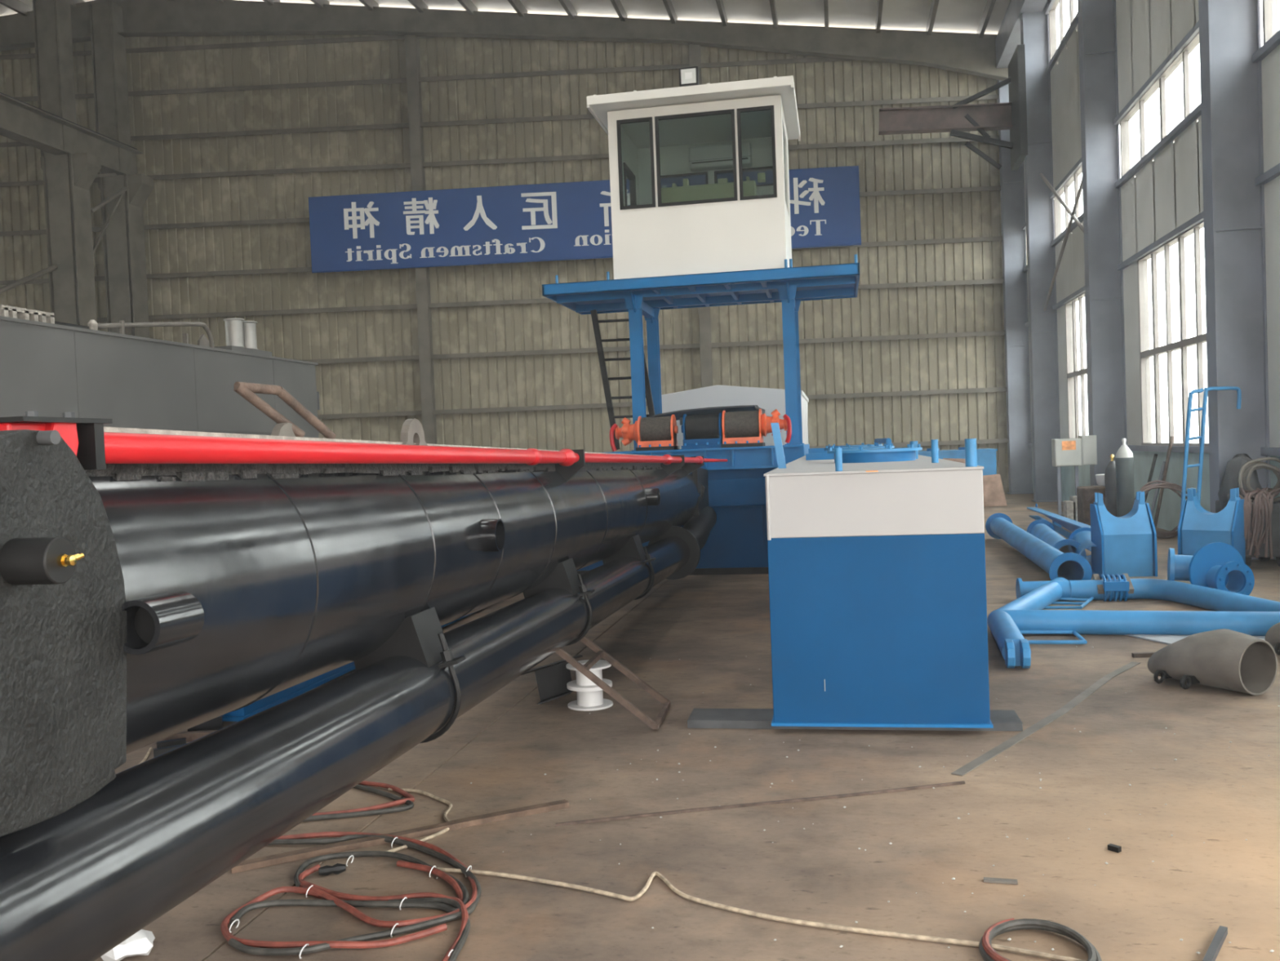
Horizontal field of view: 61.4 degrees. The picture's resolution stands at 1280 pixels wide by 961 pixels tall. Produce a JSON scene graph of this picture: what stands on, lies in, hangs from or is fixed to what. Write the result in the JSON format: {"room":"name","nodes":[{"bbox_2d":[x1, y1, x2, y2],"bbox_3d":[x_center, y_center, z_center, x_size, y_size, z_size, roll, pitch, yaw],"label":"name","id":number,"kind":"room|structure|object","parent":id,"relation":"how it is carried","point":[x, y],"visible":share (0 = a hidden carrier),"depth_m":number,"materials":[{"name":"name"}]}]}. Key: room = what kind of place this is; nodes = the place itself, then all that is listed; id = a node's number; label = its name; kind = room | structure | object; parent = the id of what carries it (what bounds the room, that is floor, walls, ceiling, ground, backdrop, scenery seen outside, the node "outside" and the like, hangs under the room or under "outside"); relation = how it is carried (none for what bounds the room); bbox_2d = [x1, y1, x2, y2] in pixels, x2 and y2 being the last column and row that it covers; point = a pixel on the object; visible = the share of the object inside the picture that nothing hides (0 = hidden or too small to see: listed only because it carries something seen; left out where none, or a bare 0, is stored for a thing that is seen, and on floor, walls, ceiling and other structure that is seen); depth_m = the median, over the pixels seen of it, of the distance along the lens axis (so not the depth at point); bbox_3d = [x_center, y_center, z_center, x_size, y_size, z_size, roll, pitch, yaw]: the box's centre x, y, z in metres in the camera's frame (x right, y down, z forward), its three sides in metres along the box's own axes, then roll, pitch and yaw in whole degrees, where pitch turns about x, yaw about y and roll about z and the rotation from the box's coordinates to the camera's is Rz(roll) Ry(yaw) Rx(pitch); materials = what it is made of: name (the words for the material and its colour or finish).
{"room":"shipyard hall","nodes":[
{"label":"shipyard hall","id":0,"kind":"room"},
{"bbox_2d":[0,0,1026,493],"bbox_3d":[-14.399,-5.837,29.280,49.896,14.434,1.070,-2,2,2],"label":"wall","id":1,"kind":"structure","parent":0,"point":[242,113],"depth_m":29.11,"materials":[{"name":"beige metal"}]},
{"bbox_2d":[308,179,613,273],"bbox_3d":[-4.776,-6.738,28.648,8.058,2.099,0.057,-2,2,2],"label":"wall sign","id":2,"kind":"object","parent":1,"relation":"attached to","point":[517,224],"depth_m":28.62,"materials":[{"name":"blue plastic"}]},
{"bbox_2d":[788,165,861,248],"bbox_3d":[4.867,-7.185,28.357,1.829,2.079,0.057,-2,2,2],"label":"wall sign","id":3,"kind":"object","parent":1,"relation":"attached to","point":[825,205],"depth_m":28.33,"materials":[{"name":"blue plastic"}]},
{"bbox_2d":[0,0,1047,68],"bbox_3d":[-17.107,-10.511,14.979,49.600,4.424,38.000,-2,2,11],"label":"ceiling","id":4,"kind":"structure","parent":0,"point":[1002,18],"depth_m":28.08,"materials":[{"name":"white metal"}]},
{"bbox_2d":[94,493,1279,960],"bbox_3d":[-16.677,1.929,15.871,49.300,0.300,39.000,-2,2,11],"label":"floor","id":5,"kind":"structure","parent":0,"point":[1138,908],"depth_m":4.52,"materials":[{"name":"concrete"}]},
{"bbox_2d":[31,0,101,326],"bbox_3d":[-14.033,-5.621,26.804,1.300,13.921,0.620,-2,2,11],"label":"column","id":6,"kind":"structure","parent":5,"relation":"on","point":[68,179],"depth_m":26.54,"materials":[{"name":"grey metal"}]},
{"bbox_2d":[0,92,142,293],"bbox_3d":[-15.820,-6.098,17.755,0.645,4.925,23.600,-2,2,11],"label":"steel beam","id":7,"kind":"object","parent":6,"relation":"on","point":[21,122],"visible":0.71,"depth_m":26.13,"materials":[{"name":"black metal"}]},
{"bbox_2d":[88,0,154,337],"bbox_3d":[-13.652,-5.698,28.868,1.300,13.921,0.620,-2,2,11],"label":"column","id":8,"kind":"structure","parent":5,"relation":"on","point":[123,238],"depth_m":28.59,"materials":[{"name":"grey metal"}]},
{"bbox_2d":[100,928,155,960],"bbox_3d":[-1.687,1.521,3.564,0.173,0.079,0.188,-2,2,11],"label":"rag","id":9,"kind":"object","parent":5,"relation":"on","point":[140,943],"visible":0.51,"depth_m":3.51,"materials":[{"name":"white fabric"}]},
{"bbox_2d":[137,746,152,764],"bbox_3d":[-2.685,1.527,5.674,0.087,0.014,0.877,-3,2,-15],"label":"cord","id":10,"kind":"object","parent":5,"relation":"on","point":[150,748],"visible":0.26,"depth_m":5.93,"materials":[{"name":"beige rubber"}]},
{"bbox_2d":[0,304,319,437],"bbox_3d":[-7.027,-0.131,10.113,3.545,3.405,10.337,-2,2,11],"label":"hull","id":11,"kind":"object","parent":5,"relation":"on","point":[51,368],"visible":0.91,"depth_m":11.08,"materials":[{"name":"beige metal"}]},
{"bbox_2d":[0,304,54,324],"bbox_3d":[-5.615,-1.482,9.835,0.090,0.160,0.649,-2,2,11],"label":"vent","id":12,"kind":"object","parent":11,"relation":"attached to","point":[5,310],"depth_m":9.80,"materials":[{"name":"beige metal"}]},
{"bbox_2d":[97,320,213,347],"bbox_3d":[-5.249,-1.641,11.750,0.060,0.339,2.069,-2,2,11],"label":"handrail","id":13,"kind":"object","parent":11,"relation":"attached to","point":[202,340],"depth_m":11.98,"materials":[{"name":"metal"}]},
{"bbox_2d":[222,318,245,347],"bbox_3d":[-5.061,-1.832,13.451,0.246,0.360,0.250,-2,2,11],"label":"vent","id":14,"kind":"object","parent":11,"relation":"attached to","point":[233,326],"depth_m":13.36,"materials":[{"name":"metal"}]},
{"bbox_2d":[242,320,257,349],"bbox_3d":[-5.005,-1.843,13.755,0.246,0.360,0.250,-2,2,11],"label":"vent","id":15,"kind":"object","parent":11,"relation":"attached to","point":[250,338],"depth_m":13.67,"materials":[{"name":"metal"}]},
{"bbox_2d":[153,743,185,757],"bbox_3d":[-2.598,1.499,5.971,0.177,0.049,0.045,-3,2,-28],"label":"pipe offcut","id":16,"kind":"object","parent":5,"relation":"on","point":[157,751],"visible":0.43,"depth_m":5.94,"materials":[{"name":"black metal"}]},
{"bbox_2d":[156,737,186,747],"bbox_3d":[-2.674,1.502,6.150,0.153,0.039,0.040,-3,2,-23],"label":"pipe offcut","id":17,"kind":"object","parent":5,"relation":"on","point":[180,740],"visible":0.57,"depth_m":6.14,"materials":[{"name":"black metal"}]},
{"bbox_2d":[161,729,217,742],"bbox_3d":[-2.599,1.490,6.277,0.353,0.049,0.050,-2,2,-2],"label":"bar","id":18,"kind":"object","parent":5,"relation":"on","point":[190,736],"visible":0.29,"depth_m":6.25,"materials":[{"name":"metal"}]},
{"bbox_2d":[187,715,223,731],"bbox_3d":[-2.617,1.464,6.493,0.194,0.089,0.120,-3,2,-18],"label":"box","id":19,"kind":"object","parent":5,"relation":"on","point":[216,723],"visible":0.36,"depth_m":6.45,"materials":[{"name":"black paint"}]},
{"bbox_2d":[222,610,477,720],"bbox_3d":[-1.749,0.539,13.556,1.175,1.390,14.030,-2,2,11],"label":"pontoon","id":20,"kind":"object","parent":5,"relation":"on","point":[269,701],"visible":0.08,"depth_m":7.12,"materials":[{"name":"blue paint"}]},
{"bbox_2d":[220,831,481,960],"bbox_3d":[-1.042,1.507,3.948,0.893,0.049,1.404,-3,2,-14],"label":"hose","id":21,"kind":"object","parent":5,"relation":"on","point":[463,908],"visible":0.98,"depth_m":3.85,"materials":[{"name":"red rubber"}]},
{"bbox_2d":[302,780,414,821],"bbox_3d":[-1.325,1.486,5.132,0.557,0.029,0.720,-2,2,-4],"label":"hose","id":22,"kind":"object","parent":5,"relation":"on","point":[378,809],"visible":0.71,"depth_m":4.89,"materials":[{"name":"red rubber"}]},
{"bbox_2d":[230,799,568,873],"bbox_3d":[-0.969,1.491,4.550,1.427,0.024,0.063,-3,2,-26],"label":"rusty angle","id":23,"kind":"object","parent":5,"relation":"on","point":[329,848],"visible":0.82,"depth_m":4.51,"materials":[{"name":"metal"}]},
{"bbox_2d":[386,787,452,852],"bbox_3d":[-0.984,1.487,4.780,0.300,0.013,0.879,-3,2,-10],"label":"cord","id":24,"kind":"object","parent":5,"relation":"on","point":[395,849],"visible":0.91,"depth_m":4.80,"materials":[{"name":"beige rubber"}]},
{"bbox_2d":[521,654,582,704],"bbox_3d":[-0.578,1.271,6.893,0.442,0.308,0.105,-3,2,-11],"label":"channel offcut","id":25,"kind":"object","parent":5,"relation":"on","point":[552,678],"visible":0.79,"depth_m":6.93,"materials":[{"name":"black metal"}]},
{"bbox_2d":[566,684,613,711],"bbox_3d":[-0.314,1.347,6.766,0.284,0.130,0.284,-2,2,11],"label":"spool","id":26,"kind":"object","parent":5,"relation":"on","point":[587,700],"visible":0.7,"depth_m":6.69,"materials":[{"name":"white plastic"}]},
{"bbox_2d":[565,659,612,689],"bbox_3d":[-0.319,1.217,6.762,0.284,0.130,0.284,-2,2,11],"label":"spool","id":27,"kind":"object","parent":26,"relation":"on","point":[582,682],"visible":0.58,"depth_m":6.70,"materials":[{"name":"white plastic"}]},
{"bbox_2d":[555,635,670,729],"bbox_3d":[-0.157,1.169,6.458,0.627,0.480,0.684,-2,2,11],"label":"trestle","id":28,"kind":"object","parent":5,"relation":"on","point":[584,669],"visible":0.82,"depth_m":6.24,"materials":[{"name":"metal"}]},
{"bbox_2d":[577,444,809,575],"bbox_3d":[1.080,0.279,16.601,3.240,1.565,7.000,-2,2,11],"label":"hull","id":29,"kind":"object","parent":5,"relation":"on","point":[736,544],"visible":0.28,"depth_m":13.25,"materials":[{"name":"blue paint"}]},
{"bbox_2d":[0,418,708,836],"bbox_3d":[-0.550,0.330,7.500,1.094,1.377,11.886,-2,2,11],"label":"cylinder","id":30,"kind":"object","parent":29,"relation":"attached to","point":[142,605],"visible":0.81,"depth_m":2.91,"materials":[{"name":"black paint"}]},
{"bbox_2d":[233,381,336,438],"bbox_3d":[-1.226,-0.239,3.790,0.080,0.205,0.438,-1,2,30],"label":"handrail section","id":31,"kind":"object","parent":30,"relation":"on","point":[246,390],"visible":0.92,"depth_m":3.73,"materials":[{"name":"metal"}]},
{"bbox_2d":[0,505,716,960],"bbox_3d":[-0.369,0.819,7.147,0.544,0.669,12.362,-2,2,11],"label":"pipe","id":32,"kind":"object","parent":30,"relation":"attached to","point":[76,883],"visible":0.91,"depth_m":2.80,"materials":[{"name":"black metal"}]},
{"bbox_2d":[0,410,728,470],"bbox_3d":[-0.152,-0.179,7.581,0.254,0.335,11.251,-2,2,11],"label":"pipe","id":33,"kind":"object","parent":30,"relation":"on","point":[94,447],"visible":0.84,"depth_m":2.99,"materials":[{"name":"red metal"}]},
{"bbox_2d":[590,309,654,449],"bbox_3d":[-0.196,-1.374,14.613,0.884,1.912,0.080,-2,2,5],"label":"ladder","id":34,"kind":"object","parent":29,"relation":"on","point":[596,322],"visible":0.7,"depth_m":14.61,"materials":[{"name":"black metal"}]},
{"bbox_2d":[609,414,679,451],"bbox_3d":[0.057,-0.605,13.826,0.865,0.448,0.480,-2,2,11],"label":"winch","id":35,"kind":"object","parent":29,"relation":"on","point":[650,433],"visible":1,"depth_m":13.66,"materials":[{"name":"metal"}]},
{"bbox_2d":[542,254,859,451],"bbox_3d":[0.922,-1.549,14.247,3.910,2.250,2.150,-2,2,11],"label":"frame","id":36,"kind":"object","parent":29,"relation":"on","point":[791,286],"visible":0.92,"depth_m":13.72,"materials":[{"name":"blue paint"}]},
{"bbox_2d":[586,75,800,279],"bbox_3d":[0.832,-3.682,14.144,2.510,2.245,2.330,-2,2,11],"label":"cabin","id":37,"kind":"object","parent":36,"relation":"on","point":[651,133],"visible":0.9,"depth_m":13.32,"materials":[{"name":"white metal"}]},
{"bbox_2d":[679,66,698,86],"bbox_3d":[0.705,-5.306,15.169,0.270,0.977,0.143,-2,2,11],"label":"lamp","id":38,"kind":"object","parent":37,"relation":"on","point":[689,76],"visible":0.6,"depth_m":15.09,"materials":[{"name":"white metal"}]},
{"bbox_2d":[661,173,765,203],"bbox_3d":[0.994,-3.344,14.574,1.450,1.470,0.350,-2,2,11],"label":"control console","id":39,"kind":"object","parent":37,"relation":"in","point":[722,189],"visible":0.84,"depth_m":14.40,"materials":[{"name":"green plastic"}]},
{"bbox_2d":[688,142,751,171],"bbox_3d":[1.106,-4.452,14.829,0.850,0.300,0.228,-2,2,11],"label":"air conditioner","id":40,"kind":"object","parent":37,"relation":"attached to","point":[716,157],"visible":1,"depth_m":14.74,"materials":[{"name":"white plastic"}]},
{"bbox_2d":[789,258,792,267],"bbox_3d":[1.823,-2.619,13.018,0.033,0.110,0.033,-1,2,33],"label":"socket","id":41,"kind":"object","parent":36,"relation":"attached to","point":[790,260],"depth_m":13.01,"materials":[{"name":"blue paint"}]},
{"bbox_2d":[681,412,722,448],"bbox_3d":[0.808,-0.630,13.687,0.557,0.447,0.480,-2,2,11],"label":"winch","id":42,"kind":"object","parent":29,"relation":"on","point":[700,431],"visible":0.86,"depth_m":13.53,"materials":[{"name":"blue metal"}]},
{"bbox_2d":[648,404,764,425],"bbox_3d":[0.860,-0.710,14.392,1.592,0.560,0.550,-2,2,11],"label":"guard","id":43,"kind":"object","parent":29,"relation":"on","point":[714,410],"visible":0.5,"depth_m":14.22,"materials":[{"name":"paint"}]},
{"bbox_2d":[648,385,808,448],"bbox_3d":[1.590,-0.911,18.081,2.390,1.216,3.420,-2,2,11],"label":"hood","id":44,"kind":"object","parent":29,"relation":"on","point":[770,400],"visible":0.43,"depth_m":16.41,"materials":[{"name":"white paint"}]},
{"bbox_2d":[720,408,791,448],"bbox_3d":[1.464,-0.664,13.565,0.895,0.471,0.480,-2,2,11],"label":"winch","id":45,"kind":"object","parent":29,"relation":"on","point":[748,428],"visible":0.9,"depth_m":13.43,"materials":[{"name":"metal"}]},
{"bbox_2d":[555,780,964,826],"bbox_3d":[0.566,1.430,4.780,1.888,0.011,0.026,-3,2,-10],"label":"rod","id":46,"kind":"object","parent":5,"relation":"on","point":[659,813],"visible":1,"depth_m":4.77,"materials":[{"name":"metal"}]},
{"bbox_2d":[435,866,1087,960],"bbox_3d":[0.319,1.466,3.785,2.350,0.013,0.253,-1,2,24],"label":"cord","id":47,"kind":"object","parent":5,"relation":"on","point":[952,940],"visible":0.98,"depth_m":3.62,"materials":[{"name":"beige rubber"}]},
{"bbox_2d":[687,707,1022,731],"bbox_3d":[1.189,1.350,6.099,1.820,0.045,0.280,-2,2,11],"label":"metal plate","id":48,"kind":"object","parent":5,"relation":"on","point":[700,717],"visible":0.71,"depth_m":6.07,"materials":[{"name":"paint"}]},
{"bbox_2d":[435,635,1279,953],"bbox_3d":[2.288,1.331,5.885,5.897,0.010,6.269,-2,2,11],"label":"chips","id":49,"kind":"object","parent":5,"relation":"on","point":[844,806],"visible":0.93,"depth_m":4.33,"materials":[{"name":"grey paint"}]},
{"bbox_2d":[764,422,993,728],"bbox_3d":[2.512,0.237,12.597,1.189,1.687,14.348,-2,2,11],"label":"pontoon","id":50,"kind":"object","parent":5,"relation":"on","point":[877,574],"visible":1,"depth_m":5.83,"materials":[{"name":"blue paint"}]},
{"bbox_2d":[942,457,965,462],"bbox_3d":[7.115,0.038,24.204,0.648,1.102,0.150,-2,2,11],"label":"board","id":51,"kind":"object","parent":5,"relation":"on","point":[962,460],"visible":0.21,"depth_m":24.23,"materials":[{"name":"brown wood"}]},
{"bbox_2d":[918,447,997,475],"bbox_3d":[6.958,-0.090,25.164,2.474,1.333,1.650,-2,2,11],"label":"tank","id":52,"kind":"object","parent":5,"relation":"on","point":[986,457],"visible":0.26,"depth_m":24.21,"materials":[{"name":"blue metal"}]},
{"bbox_2d":[982,474,1007,506],"bbox_3d":[7.881,0.214,24.018,0.522,0.701,0.250,-2,2,11],"label":"board","id":53,"kind":"object","parent":5,"relation":"on","point":[993,492],"visible":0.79,"depth_m":24.00,"materials":[{"name":"brown wood"}]},
{"bbox_2d":[983,876,1017,884],"bbox_3d":[1.290,1.432,3.855,0.115,0.007,0.030,-2,2,16],"label":"scrap","id":54,"kind":"object","parent":5,"relation":"on","point":[986,879],"visible":1,"depth_m":3.85,"materials":[{"name":"metal"}]},
{"bbox_2d":[985,512,1092,580],"bbox_3d":[4.879,0.805,13.581,0.400,0.400,5.936,-2,2,12],"label":"pipe","id":55,"kind":"object","parent":5,"relation":"on","point":[1068,566],"visible":0.77,"depth_m":11.98,"materials":[{"name":"blue metal"}]},
{"bbox_2d":[978,917,1102,960],"bbox_3d":[1.219,1.434,3.293,0.353,0.051,0.401,-2,2,11],"label":"hose","id":56,"kind":"object","parent":5,"relation":"on","point":[988,953],"visible":1,"depth_m":3.39,"materials":[{"name":"black rubber"}]},
{"bbox_2d":[951,661,1140,776],"bbox_3d":[2.448,1.316,6.228,0.091,0.005,2.981,-1,2,39],"label":"strip","id":57,"kind":"object","parent":5,"relation":"on","point":[965,769],"visible":1,"depth_m":5.89,"materials":[{"name":"grey metal"}]},
{"bbox_2d":[1026,519,1086,558],"bbox_3d":[5.252,0.796,13.706,0.380,0.380,3.063,-2,2,15],"label":"pipe","id":58,"kind":"object","parent":5,"relation":"on","point":[1043,530],"visible":0.59,"depth_m":13.60,"materials":[{"name":"blue metal"}]},
{"bbox_2d":[1026,502,1091,551],"bbox_3d":[6.296,0.684,15.766,0.480,0.400,5.773,-2,2,13],"label":"channel","id":59,"kind":"object","parent":5,"relation":"on","point":[1058,521],"visible":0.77,"depth_m":15.65,"materials":[{"name":"blue paint"}]},
{"bbox_2d":[1051,438,1081,515],"bbox_3d":[7.612,-0.008,19.192,0.451,1.474,0.316,-2,2,11],"label":"cabinet","id":60,"kind":"object","parent":5,"relation":"on","point":[1064,451],"visible":0.94,"depth_m":19.05,"materials":[{"name":"grey metal"}]},
{"bbox_2d":[1062,500,1075,519],"bbox_3d":[7.295,0.559,18.288,0.160,0.420,0.250,-2,2,11],"label":"wood block","id":61,"kind":"object","parent":5,"relation":"on","point":[1068,506],"visible":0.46,"depth_m":18.17,"materials":[{"name":"beige wood"}]},
{"bbox_2d":[1069,495,1077,520],"bbox_3d":[7.427,0.515,18.262,0.220,0.500,0.250,-2,2,11],"label":"wood block","id":62,"kind":"object","parent":5,"relation":"on","point":[1072,498],"visible":0.26,"depth_m":18.15,"materials":[{"name":"beige wood"}]},
{"bbox_2d":[1067,526,1096,573],"bbox_3d":[5.130,0.793,12.317,0.400,0.464,0.841,-2,2,18],"label":"pipe stub","id":63,"kind":"object","parent":5,"relation":"on","point":[1081,535],"visible":0.42,"depth_m":12.42,"materials":[{"name":"blue paint"}]},
{"bbox_2d":[1076,485,1105,525],"bbox_3d":[7.161,0.455,16.943,0.440,0.720,0.535,-2,2,11],"label":"machine","id":64,"kind":"object","parent":5,"relation":"on","point":[1085,494],"visible":0.35,"depth_m":16.79,"materials":[{"name":"metal"}]},
{"bbox_2d":[1095,473,1105,484],"bbox_3d":[7.273,-0.013,16.871,0.256,0.170,0.260,-2,2,11],"label":"tin","id":65,"kind":"object","parent":64,"relation":"on","point":[1100,477],"visible":0.53,"depth_m":16.80,"materials":[{"name":"white metal"}]},
{"bbox_2d":[1104,453,1116,516],"bbox_3d":[7.275,0.209,16.574,0.218,1.223,0.220,-2,2,11],"label":"gas cylinder","id":66,"kind":"object","parent":5,"relation":"on","point":[1110,470],"visible":0.65,"depth_m":16.49,"materials":[{"name":"paint"}]},
{"bbox_2d":[1107,843,1121,852],"bbox_3d":[1.805,1.398,4.100,0.022,0.019,0.043,-4,2,-37],"label":"scrap","id":67,"kind":"object","parent":5,"relation":"on","point":[1111,846],"visible":1,"depth_m":4.09,"materials":[{"name":"black metal"}]},
{"bbox_2d":[1089,490,1157,576],"bbox_3d":[5.315,0.584,11.862,0.568,0.910,0.420,-2,2,8],"label":"saddle","id":68,"kind":"object","parent":5,"relation":"on","point":[1127,543],"visible":0.95,"depth_m":11.71,"materials":[{"name":"blue paint"}]},
{"bbox_2d":[1115,438,1134,516],"bbox_3d":[7.277,0.099,16.163,0.248,1.467,0.250,-2,2,11],"label":"gas cylinder","id":69,"kind":"object","parent":5,"relation":"on","point":[1124,459],"visible":0.84,"depth_m":16.06,"materials":[{"name":"grey paint"}]},
{"bbox_2d":[986,577,1279,668],"bbox_3d":[4.009,1.088,8.760,2.492,0.256,3.538,-2,2,11],"label":"a-frame","id":70,"kind":"object","parent":5,"relation":"on","point":[1251,615],"visible":0.98,"depth_m":8.45,"materials":[{"name":"blue paint"}]},
{"bbox_2d":[1092,573,1133,600],"bbox_3d":[4.452,1.019,10.140,0.310,0.276,0.288,-2,2,11],"label":"clamp","id":71,"kind":"object","parent":70,"relation":"attached to","point":[1126,585],"visible":0.86,"depth_m":10.03,"materials":[{"name":"blue metal"}]},
{"bbox_2d":[1131,651,1155,657],"bbox_3d":[3.585,1.220,7.554,0.261,0.029,0.035,-2,2,-1],"label":"rod","id":72,"kind":"object","parent":5,"relation":"on","point":[1135,655],"visible":0.5,"depth_m":7.54,"materials":[{"name":"metal"}]},
{"bbox_2d":[1144,453,1157,502],"bbox_3d":[7.987,0.178,16.985,0.522,1.184,0.050,-3,2,-27],"label":"rod","id":73,"kind":"object","parent":5,"relation":"on","point":[1155,456],"visible":0.35,"depth_m":17.02,"materials":[{"name":"black metal"}]},
{"bbox_2d":[1150,461,1165,516],"bbox_3d":[7.903,0.253,16.517,0.566,1.074,0.050,-3,2,-33],"label":"rod","id":74,"kind":"object","parent":5,"relation":"on","point":[1161,474],"visible":0.58,"depth_m":16.52,"materials":[{"name":"grey paint"}]},
{"bbox_2d":[1132,480,1187,538],"bbox_3d":[7.530,0.423,15.520,0.820,0.856,0.144,-2,2,11],"label":"cable coil","id":75,"kind":"object","parent":5,"relation":"on","point":[1148,486],"visible":0.42,"depth_m":15.50,"materials":[{"name":"grey rubber"}]},
{"bbox_2d":[1153,435,1173,529],"bbox_3d":[7.824,0.072,16.125,0.531,1.458,0.050,-3,2,-28],"label":"rod","id":76,"kind":"object","parent":5,"relation":"on","point":[1171,438],"visible":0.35,"depth_m":16.12,"materials":[{"name":"metal"}]},
{"bbox_2d":[1125,634,1279,650],"bbox_3d":[4.356,1.186,7.934,1.385,0.012,0.900,-2,2,11],"label":"sheet","id":77,"kind":"object","parent":5,"relation":"on","point":[1168,639],"visible":0.22,"depth_m":8.15,"materials":[{"name":"grey metal"}]},
{"bbox_2d":[1179,386,1241,517],"bbox_3d":[6.659,-0.063,12.588,0.781,2.057,0.094,-2,2,2],"label":"ladder","id":78,"kind":"object","parent":5,"relation":"on","point":[1189,410],"visible":0.83,"depth_m":12.56,"materials":[{"name":"blue metal"}]},
{"bbox_2d":[1167,542,1254,595],"bbox_3d":[5.137,0.828,9.802,0.803,0.530,0.516,-1,2,45],"label":"pump","id":79,"kind":"object","parent":5,"relation":"on","point":[1215,565],"visible":0.91,"depth_m":9.74,"materials":[{"name":"blue paint"}]},
{"bbox_2d":[1177,487,1245,564],"bbox_3d":[6.328,0.542,11.938,0.568,0.910,0.420,-1,2,45],"label":"saddle","id":80,"kind":"object","parent":5,"relation":"on","point":[1197,526],"visible":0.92,"depth_m":11.84,"materials":[{"name":"blue paint"}]},
{"bbox_2d":[1146,628,1277,695],"bbox_3d":[3.500,1.085,6.617,0.560,0.357,0.600,-3,2,-23],"label":"pipe reducer","id":81,"kind":"object","parent":5,"relation":"on","point":[1226,659],"visible":1,"depth_m":6.48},
{"bbox_2d":[1202,925,1227,960],"bbox_3d":[1.751,1.424,3.282,0.022,0.021,0.298,-1,2,38],"label":"rod","id":82,"kind":"object","parent":5,"relation":"on","point":[1215,947],"visible":1,"depth_m":3.29,"materials":[{"name":"paint"}]},
{"bbox_2d":[1215,498,1279,566],"bbox_3d":[7.033,0.597,12.321,0.579,0.718,0.820,-2,2,11],"label":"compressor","id":83,"kind":"object","parent":5,"relation":"on","point":[1276,505],"visible":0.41,"depth_m":11.93,"materials":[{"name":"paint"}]},
{"bbox_2d":[1217,453,1262,510],"bbox_3d":[6.936,0.115,12.465,0.446,0.854,0.448,-2,2,11],"label":"bundle","id":84,"kind":"object","parent":83,"relation":"on","point":[1230,478],"visible":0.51,"depth_m":12.37,"materials":[{"name":"paint"}]},
{"bbox_2d":[1228,487,1279,558],"bbox_3d":[6.867,0.476,11.988,0.608,0.782,0.346,-2,2,11],"label":"cable bundle","id":85,"kind":"object","parent":83,"relation":"on","point":[1260,503],"visible":0.93,"depth_m":11.86,"materials":[{"name":"grey rubber"}]},
{"bbox_2d":[1237,457,1279,502],"bbox_3d":[7.065,-0.001,12.217,0.549,0.526,0.134,-2,2,11],"label":"coil","id":86,"kind":"object","parent":83,"relation":"on","point":[1246,469],"visible":0.7,"depth_m":12.19,"materials":[{"name":"rubber"}]},
{"bbox_2d":[1244,488,1275,498],"bbox_3d":[7.066,0.146,12.360,0.446,0.098,0.455,-3,2,-35],"label":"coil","id":87,"kind":"object","parent":83,"relation":"on","point":[1269,490],"visible":0.11,"depth_m":12.21,"materials":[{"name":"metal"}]},
{"bbox_2d":[1265,622,1279,654],"bbox_3d":[4.655,1.019,7.321,0.560,0.357,0.600,-3,2,-26],"label":"suction mouth","id":88,"kind":"object","parent":5,"relation":"on","point":[1272,636],"visible":0.9,"depth_m":7.44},
{"bbox_2d":[996,0,1279,559],"bbox_3d":[6.790,-4.996,10.873,0.900,12.200,38.200,-2,2,11],"label":"wall","id":89,"kind":"structure","parent":0,"point":[1221,169],"depth_m":18.22,"materials":[{"name":"grey metal"}]},
{"bbox_2d":[878,44,1027,170],"bbox_3d":[7.413,-8.658,25.581,3.391,2.524,1.400,-2,2,11],"label":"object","id":90,"kind":"object","parent":89,"relation":"attached to","point":[959,117],"visible":1,"depth_m":25.82,"materials":[{"name":"black metal"}]},
{"bbox_2d":[1048,0,1076,64],"bbox_3d":[8.855,-9.925,21.808,0.150,1.310,5.220,-2,2,11],"label":"window","id":91,"kind":"structure","parent":89,"relation":"in","point":[1052,17],"depth_m":24.29,"materials":[{"name":"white glass"}]},
{"bbox_2d":[1053,165,1082,241],"bbox_3d":[9.014,-5.864,21.929,0.150,1.100,5.220,-2,2,11],"label":"window","id":92,"kind":"structure","parent":89,"relation":"in","point":[1057,205],"depth_m":23.41,"materials":[{"name":"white glass"}]},
{"bbox_2d":[1065,292,1088,438],"bbox_3d":[9.122,-2.282,21.864,0.150,3.160,3.770,-2,2,11],"label":"window","id":93,"kind":"structure","parent":89,"relation":"in","point":[1073,374],"depth_m":23.04,"materials":[{"name":"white glass"}]},
{"bbox_2d":[1078,435,1097,465],"bbox_3d":[7.944,-0.541,19.123,0.253,0.519,0.292,-2,2,11],"label":"junction box","id":94,"kind":"object","parent":89,"relation":"attached to","point":[1089,448],"visible":0.95,"depth_m":18.98,"materials":[{"name":"grey paint"}]},
{"bbox_2d":[1120,32,1199,177],"bbox_3d":[7.903,-5.641,15.910,0.150,1.100,5.770,-2,2,11],"label":"window","id":95,"kind":"structure","parent":89,"relation":"in","point":[1183,57],"depth_m":16.50,"materials":[{"name":"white glass"}]},
{"bbox_2d":[1137,220,1208,446],"bbox_3d":[8.011,-2.059,15.845,0.150,3.160,4.320,-2,2,11],"label":"window","id":96,"kind":"structure","parent":89,"relation":"in","point":[1145,353],"depth_m":16.52,"materials":[{"name":"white glass"}]},
{"bbox_2d":[1262,0,1278,44],"bbox_3d":[6.755,-5.410,9.694,0.150,1.100,5.620,-2,2,11],"label":"window","id":97,"kind":"structure","parent":89,"relation":"in","point":[1270,17],"depth_m":12.40,"materials":[{"name":"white glass"}]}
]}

